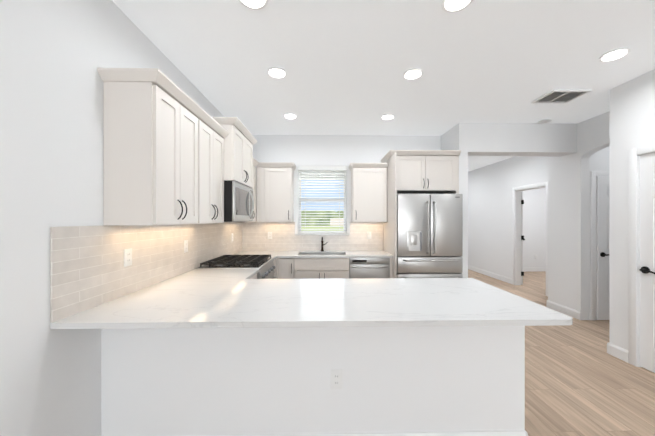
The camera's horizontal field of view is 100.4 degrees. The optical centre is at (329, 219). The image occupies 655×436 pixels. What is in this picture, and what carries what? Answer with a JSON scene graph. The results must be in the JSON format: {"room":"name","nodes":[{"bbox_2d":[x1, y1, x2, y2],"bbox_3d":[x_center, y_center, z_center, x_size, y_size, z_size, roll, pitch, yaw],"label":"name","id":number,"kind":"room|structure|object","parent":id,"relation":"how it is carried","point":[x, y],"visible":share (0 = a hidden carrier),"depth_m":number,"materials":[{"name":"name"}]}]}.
{"room":"kitchen","nodes":[
{"label":"kitchen","id":0,"kind":"room"},
{"bbox_2d":[0,0,224,435],"bbox_3d":[-1.365,0.020,-1.889,0.120,2.800,12.900,0,0,-1],"label":"wall","id":1,"kind":"structure","parent":0,"point":[55,55],"depth_m":1.33,"materials":[{"name":"white paint"}]},
{"bbox_2d":[50,222,241,322],"bbox_3d":[-1.389,0.270,2.875,0.009,0.469,3.088,0,0,-1],"label":"backsplash","id":2,"kind":"structure","parent":1,"relation":"attached to","point":[88,270],"depth_m":1.77,"materials":[{"name":"tile"}]},
{"bbox_2d":[124,248,131,266],"bbox_3d":[-1.361,0.255,1.842,0.007,0.116,0.072,0,0,-1],"label":"electrical outlet","id":3,"kind":"object","parent":2,"relation":"attached to","point":[127,257],"visible":1,"depth_m":1.83,"materials":[{"name":"white plastic"}]},
{"bbox_2d":[184,240,187,252],"bbox_3d":[-1.376,0.255,2.612,0.007,0.116,0.072,0,0,-1],"label":"electrical outlet","id":4,"kind":"object","parent":2,"relation":"attached to","point":[185,246],"visible":1,"depth_m":2.60,"materials":[{"name":"white plastic"}]},
{"bbox_2d":[97,68,228,224],"bbox_3d":[-1.206,-0.430,2.206,0.355,0.930,1.193,0,0,-1],"label":"upper cabinet","id":5,"kind":"object","parent":1,"relation":"attached to","point":[164,135],"visible":1,"depth_m":1.67,"materials":[{"name":"white paint"}]},
{"bbox_2d":[212,117,256,187],"bbox_3d":[-1.177,-0.723,3.186,0.450,0.634,0.846,0,0,-1],"label":"upper cabinet","id":6,"kind":"object","parent":1,"relation":"attached to","point":[240,140],"visible":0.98,"depth_m":2.94,"materials":[{"name":"white paint"}]},
{"bbox_2d":[224,181,253,221],"bbox_3d":[-1.171,-0.189,3.186,0.459,0.426,0.756,0,0,-1],"label":"over-the-range microwave","id":7,"kind":"object","parent":6,"relation":"attached to","point":[238,203],"visible":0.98,"depth_m":2.92,"materials":[{"name":"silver metal"}]},
{"bbox_2d":[247,158,258,221],"bbox_3d":[-1.240,-0.410,3.994,0.355,0.890,0.856,0,0,-1],"label":"upper cabinet","id":8,"kind":"object","parent":1,"relation":"attached to","point":[255,163],"visible":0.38,"depth_m":4.03,"materials":[{"name":"white paint"}]},
{"bbox_2d":[101,326,524,435],"bbox_3d":[-0.085,0.979,1.722,2.577,0.883,0.118,0,0,-1],"label":"wall","id":9,"kind":"structure","parent":0,"point":[201,381],"depth_m":1.66,"materials":[{"name":"white paint"}]},
{"bbox_2d":[331,370,342,388],"bbox_3d":[0.040,0.973,1.662,0.072,0.116,0.007,0,0,-1],"label":"outlet","id":10,"kind":"object","parent":9,"relation":"attached to","point":[336,379],"visible":1,"depth_m":1.66,"materials":[{"name":"white plastic"}]},
{"bbox_2d":[201,265,628,435],"bbox_3d":[1.741,1.362,0.249,6.703,0.115,17.830,0,0,14],"label":"baseboard","id":11,"kind":"structure","parent":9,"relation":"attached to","point":[618,352],"depth_m":1.68,"materials":[{"name":"white paint"}]},
{"bbox_2d":[253,135,440,233],"bbox_3d":[0.263,0.020,4.523,3.380,2.800,0.140,0,0,-1],"label":"wall","id":12,"kind":"structure","parent":0,"point":[322,150],"depth_m":4.45,"materials":[{"name":"white paint"}]},
{"bbox_2d":[256,162,295,221],"bbox_3d":[-0.823,-0.410,4.252,0.575,0.890,0.362,0,0,-1],"label":"upper cabinet","id":13,"kind":"object","parent":12,"relation":"attached to","point":[275,191],"visible":0.98,"depth_m":4.13,"materials":[{"name":"white paint"}]},
{"bbox_2d":[242,222,382,250],"bbox_3d":[-0.262,0.270,4.437,2.263,0.469,0.009,0,0,-1],"label":"backsplash","id":14,"kind":"structure","parent":12,"relation":"attached to","point":[254,234],"depth_m":4.43,"materials":[{"name":"tile"}]},
{"bbox_2d":[298,170,346,233],"bbox_3d":[-0.125,-0.325,4.541,0.800,1.110,0.060,0,0,-1],"label":"window","id":15,"kind":"structure","parent":12,"relation":"in","point":[314,200],"depth_m":4.51,"materials":[{"name":"white plastic"}]},
{"bbox_2d":[298,166,346,233],"bbox_3d":[-0.124,-0.325,4.481,0.792,1.106,0.060,0,0,-1],"label":"window blind","id":16,"kind":"object","parent":15,"relation":"attached to","point":[305,169],"visible":1,"depth_m":4.47,"materials":[{"name":"white plastic"}]},
{"bbox_2d":[295,234,349,234],"bbox_3d":[-0.124,0.241,4.461,0.890,0.022,0.120,0,0,-1],"label":"window sill","id":17,"kind":"structure","parent":12,"relation":"attached to","point":[322,234],"depth_m":4.40,"materials":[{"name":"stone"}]},
{"bbox_2d":[348,163,387,221],"bbox_3d":[0.585,-0.410,4.278,0.575,0.890,0.362,0,0,-1],"label":"upper cabinet","id":18,"kind":"object","parent":12,"relation":"attached to","point":[368,192],"visible":1,"depth_m":4.16,"materials":[{"name":"white paint"}]},
{"bbox_2d":[112,0,654,177],"bbox_3d":[2.863,-1.430,0.362,9.000,0.100,17.600,0,0,-1],"label":"ceiling","id":19,"kind":"structure","parent":0,"point":[345,64],"depth_m":2.32,"materials":[{"name":"white paint"}]},
{"bbox_2d":[238,0,268,9],"bbox_3d":[-0.478,-1.370,1.684,0.196,0.018,0.196,0,0,-1],"label":"recessed light","id":20,"kind":"object","parent":19,"relation":"in","point":[256,4],"visible":0.96,"depth_m":1.73,"materials":[{"name":"white paint"}]},
{"bbox_2d":[266,67,287,78],"bbox_3d":[-0.495,-1.370,2.549,0.196,0.018,0.196,0,0,-1],"label":"recessed light","id":21,"kind":"object","parent":19,"relation":"in","point":[276,72],"visible":0.94,"depth_m":2.54,"materials":[{"name":"white paint"}]},
{"bbox_2d":[283,113,297,118],"bbox_3d":[-0.525,-1.370,3.618,0.196,0.018,0.196,0,0,-1],"label":"recessed light","id":22,"kind":"object","parent":19,"relation":"in","point":[290,116],"visible":0.98,"depth_m":3.60,"materials":[{"name":"white paint"}]},
{"bbox_2d":[380,114,394,119],"bbox_3d":[0.772,-1.370,3.643,0.196,0.018,0.196,0,0,-1],"label":"recessed light","id":23,"kind":"object","parent":19,"relation":"in","point":[387,116],"visible":0.96,"depth_m":3.62,"materials":[{"name":"white paint"}]},
{"bbox_2d":[402,68,423,79],"bbox_3d":[0.782,-1.370,2.573,0.196,0.018,0.196,0,0,-1],"label":"recessed light","id":24,"kind":"object","parent":19,"relation":"in","point":[413,73],"visible":0.94,"depth_m":2.56,"materials":[{"name":"white paint"}]},
{"bbox_2d":[441,0,473,12],"bbox_3d":[0.799,-1.370,1.708,0.196,0.018,0.196,0,0,-1],"label":"recessed light","id":25,"kind":"object","parent":19,"relation":"in","point":[450,6],"visible":0.96,"depth_m":1.74,"materials":[{"name":"white paint"}]},
{"bbox_2d":[537,119,551,123],"bbox_3d":[2.977,-1.366,3.795,0.170,0.026,0.170,0,0,-1],"label":"smoke detector","id":26,"kind":"object","parent":19,"relation":"attached to","point":[543,121],"visible":1,"depth_m":3.77,"materials":[{"name":"white plastic"}]},
{"bbox_2d":[531,89,591,103],"bbox_3d":[2.557,-1.367,3.032,0.410,0.024,0.310,0,0,-1],"label":"ceiling vent","id":27,"kind":"object","parent":19,"relation":"in","point":[558,96],"visible":1,"depth_m":3.02,"materials":[{"name":"white metal"}]},
{"bbox_2d":[598,47,631,61],"bbox_3d":[2.366,-1.370,2.273,0.196,0.018,0.196,0,0,-1],"label":"recessed light","id":28,"kind":"object","parent":19,"relation":"in","point":[614,54],"visible":0.98,"depth_m":2.26,"materials":[{"name":"white paint"}]},
{"bbox_2d":[441,123,467,277],"bbox_3d":[1.895,0.020,4.184,0.130,2.800,0.600,0,0,-1],"label":"wall","id":29,"kind":"structure","parent":0,"point":[455,137],"depth_m":3.88,"materials":[{"name":"white paint"}]},
{"bbox_2d":[468,156,547,278],"bbox_3d":[4.067,0.020,6.436,0.120,2.800,4.900,0,0,-1],"label":"wall","id":30,"kind":"structure","parent":0,"point":[490,186],"depth_m":6.56,"materials":[{"name":"white paint"}]},
{"bbox_2d":[521,191,524,284],"bbox_3d":[4.391,0.398,6.244,0.510,2.020,0.713,0,0,-1],"label":"hall door","id":31,"kind":"structure","parent":30,"relation":"in","point":[522,237],"depth_m":5.92,"materials":[{"name":"white paint"}]},
{"bbox_2d":[512,182,547,295],"bbox_3d":[4.077,0.360,5.501,0.137,2.120,0.970,0,0,-1],"label":"door frame","id":32,"kind":"structure","parent":30,"relation":"attached to","point":[516,235],"depth_m":5.90,"materials":[{"name":"white paint"}]},
{"bbox_2d":[468,123,576,156],"bbox_3d":[2.753,-1.173,4.030,1.580,0.415,0.260,0,0,-1],"label":"header beam","id":33,"kind":"structure","parent":0,"point":[526,139],"depth_m":3.90,"materials":[{"name":"white paint"}]},
{"bbox_2d":[523,188,545,266],"bbox_3d":[5.502,0.020,7.543,2.790,2.800,0.120,0,0,-1],"label":"wall","id":34,"kind":"structure","parent":0,"point":[534,222],"depth_m":7.47,"materials":[{"name":"white paint"}]},
{"bbox_2d":[468,269,654,435],"bbox_3d":[2.863,1.470,0.362,9.000,0.100,17.600,0,0,-1],"label":"floor","id":35,"kind":"structure","parent":0,"point":[580,380],"depth_m":2.38,"materials":[{"name":"brown wood"}]},
{"bbox_2d":[195,255,277,278],"bbox_3d":[-1.028,0.937,3.188,0.724,0.966,0.756,0,0,-1],"label":"range","id":36,"kind":"object","parent":35,"relation":"on","point":[264,265],"visible":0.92,"depth_m":3.02,"materials":[{"name":"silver metal"}]},
{"bbox_2d":[250,258,276,278],"bbox_3d":[-1.088,0.979,4.086,0.658,0.884,0.678,0,0,-1],"label":"base cabinet","id":37,"kind":"object","parent":35,"relation":"on","point":[275,269],"depth_m":3.74,"materials":[{"name":"white paint"}]},
{"bbox_2d":[180,269,258,274],"bbox_3d":[-1.056,0.520,2.567,0.663,0.030,0.478,0,0,-1],"label":"countertop","id":38,"kind":"structure","parent":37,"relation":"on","point":[195,271],"depth_m":2.61,"materials":[{"name":"stone"}]},
{"bbox_2d":[50,275,572,328],"bbox_3d":[-0.065,0.520,1.846,2.618,0.030,0.980,0,0,-1],"label":"countertop","id":39,"kind":"structure","parent":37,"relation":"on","point":[216,298],"depth_m":1.61,"materials":[{"name":"stone"}]},
{"bbox_2d":[233,251,392,258],"bbox_3d":[-0.271,0.520,4.112,2.293,0.030,0.658,0,0,-1],"label":"countertop","id":40,"kind":"structure","parent":37,"relation":"on","point":[277,254],"depth_m":3.95,"materials":[{"name":"stone"}]},
{"bbox_2d":[300,254,344,254],"bbox_3d":[-0.117,0.633,4.126,0.699,0.194,0.354,0,0,-1],"label":"sink","id":41,"kind":"object","parent":40,"relation":"in","point":[322,254],"visible":0.02,"depth_m":4.30,"materials":[{"name":"silver metal"}]},
{"bbox_2d":[321,237,327,250],"bbox_3d":[-0.091,0.386,4.294,0.118,0.236,0.214,0,0,-1],"label":"faucet","id":42,"kind":"object","parent":40,"relation":"on","point":[322,244],"visible":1,"depth_m":4.35,"materials":[{"name":"black metal"}]},
{"bbox_2d":[277,254,300,278],"bbox_3d":[-0.600,0.979,4.130,0.306,0.884,0.608,0,0,-1],"label":"base cabinet","id":43,"kind":"object","parent":35,"relation":"on","point":[287,268],"depth_m":3.83,"materials":[{"name":"white paint"}]},
{"bbox_2d":[301,253,348,278],"bbox_3d":[-0.148,0.979,4.139,0.839,0.884,0.608,0,0,-1],"label":"base cabinet","id":44,"kind":"object","parent":35,"relation":"on","point":[312,268],"depth_m":3.84,"materials":[{"name":"white paint"}]},
{"bbox_2d":[349,258,389,278],"bbox_3d":[0.559,0.979,4.106,0.564,0.883,0.646,0,0,-1],"label":"dishwasher","id":45,"kind":"object","parent":35,"relation":"on","point":[369,267],"visible":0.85,"depth_m":3.84,"materials":[{"name":"silver metal"}]},
{"bbox_2d":[390,258,391,277],"bbox_3d":[0.542,0.979,4.152,0.666,0.884,0.608,0,0,-1],"label":"base cabinet","id":46,"kind":"object","parent":35,"relation":"on","point":[390,258],"depth_m":3.85,"materials":[{"name":"white paint"}]},
{"bbox_2d":[380,150,460,277],"bbox_3d":[1.331,0.225,4.088,0.996,2.390,0.770,0,0,-1],"label":"tall cabinet","id":47,"kind":"object","parent":35,"relation":"on","point":[422,171],"visible":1,"depth_m":3.86,"materials":[{"name":"white paint"}]},
{"bbox_2d":[397,194,462,277],"bbox_3d":[1.345,0.535,4.024,0.885,1.770,0.839,0,0,-1],"label":"refrigerator","id":48,"kind":"object","parent":35,"relation":"on","point":[429,235],"visible":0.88,"depth_m":3.67,"materials":[{"name":"silver metal"}]},
{"bbox_2d":[548,111,608,319],"bbox_3d":[3.610,0.020,3.667,0.120,2.800,1.520,0,0,-1],"label":"wall","id":49,"kind":"structure","parent":0,"point":[568,231],"depth_m":3.99,"materials":[{"name":"white paint"}]},
{"bbox_2d":[589,147,608,311],"bbox_3d":[4.290,0.020,3.930,1.250,2.800,0.120,0,0,-1],"label":"wall","id":50,"kind":"structure","parent":0,"point":[599,160],"depth_m":3.85,"materials":[{"name":"white paint"}]},
{"bbox_2d":[591,171,608,319],"bbox_3d":[4.136,0.367,3.858,0.910,2.105,0.016,0,0,-1],"label":"door frame","id":51,"kind":"structure","parent":50,"relation":"attached to","point":[594,174],"depth_m":3.84,"materials":[{"name":"white paint"}]},
{"bbox_2d":[596,176,608,319],"bbox_3d":[4.137,0.399,3.818,0.760,2.018,0.091,0,0,-1],"label":"door","id":52,"kind":"structure","parent":50,"relation":"in","point":[602,247],"depth_m":3.83,"materials":[{"name":"white paint"}]},
{"bbox_2d":[609,69,654,350],"bbox_3d":[3.131,0.020,-2.679,0.120,2.800,11.150,0,0,-1],"label":"wall","id":53,"kind":"structure","parent":0,"point":[631,113],"depth_m":2.75,"materials":[{"name":"white paint"}]},
{"bbox_2d":[629,144,654,366],"bbox_3d":[3.028,0.365,2.248,0.137,2.110,0.905,0,0,-1],"label":"door frame","id":54,"kind":"structure","parent":53,"relation":"attached to","point":[634,255],"depth_m":2.65,"materials":[{"name":"white paint"}]},
{"bbox_2d":[639,153,654,372],"bbox_3d":[2.974,0.396,2.247,0.096,2.024,0.757,0,0,-1],"label":"pantry door","id":55,"kind":"structure","parent":53,"relation":"in","point":[647,262],"depth_m":2.56,"materials":[{"name":"white paint"}]},
{"label":"outside","id":56,"kind":"structure","parent":0,"visible":0},
{"bbox_2d":[301,180,343,230],"bbox_3d":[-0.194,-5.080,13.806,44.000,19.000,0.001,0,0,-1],"label":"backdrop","id":57,"kind":"structure","parent":56,"point":[322,207],"depth_m":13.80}
]}

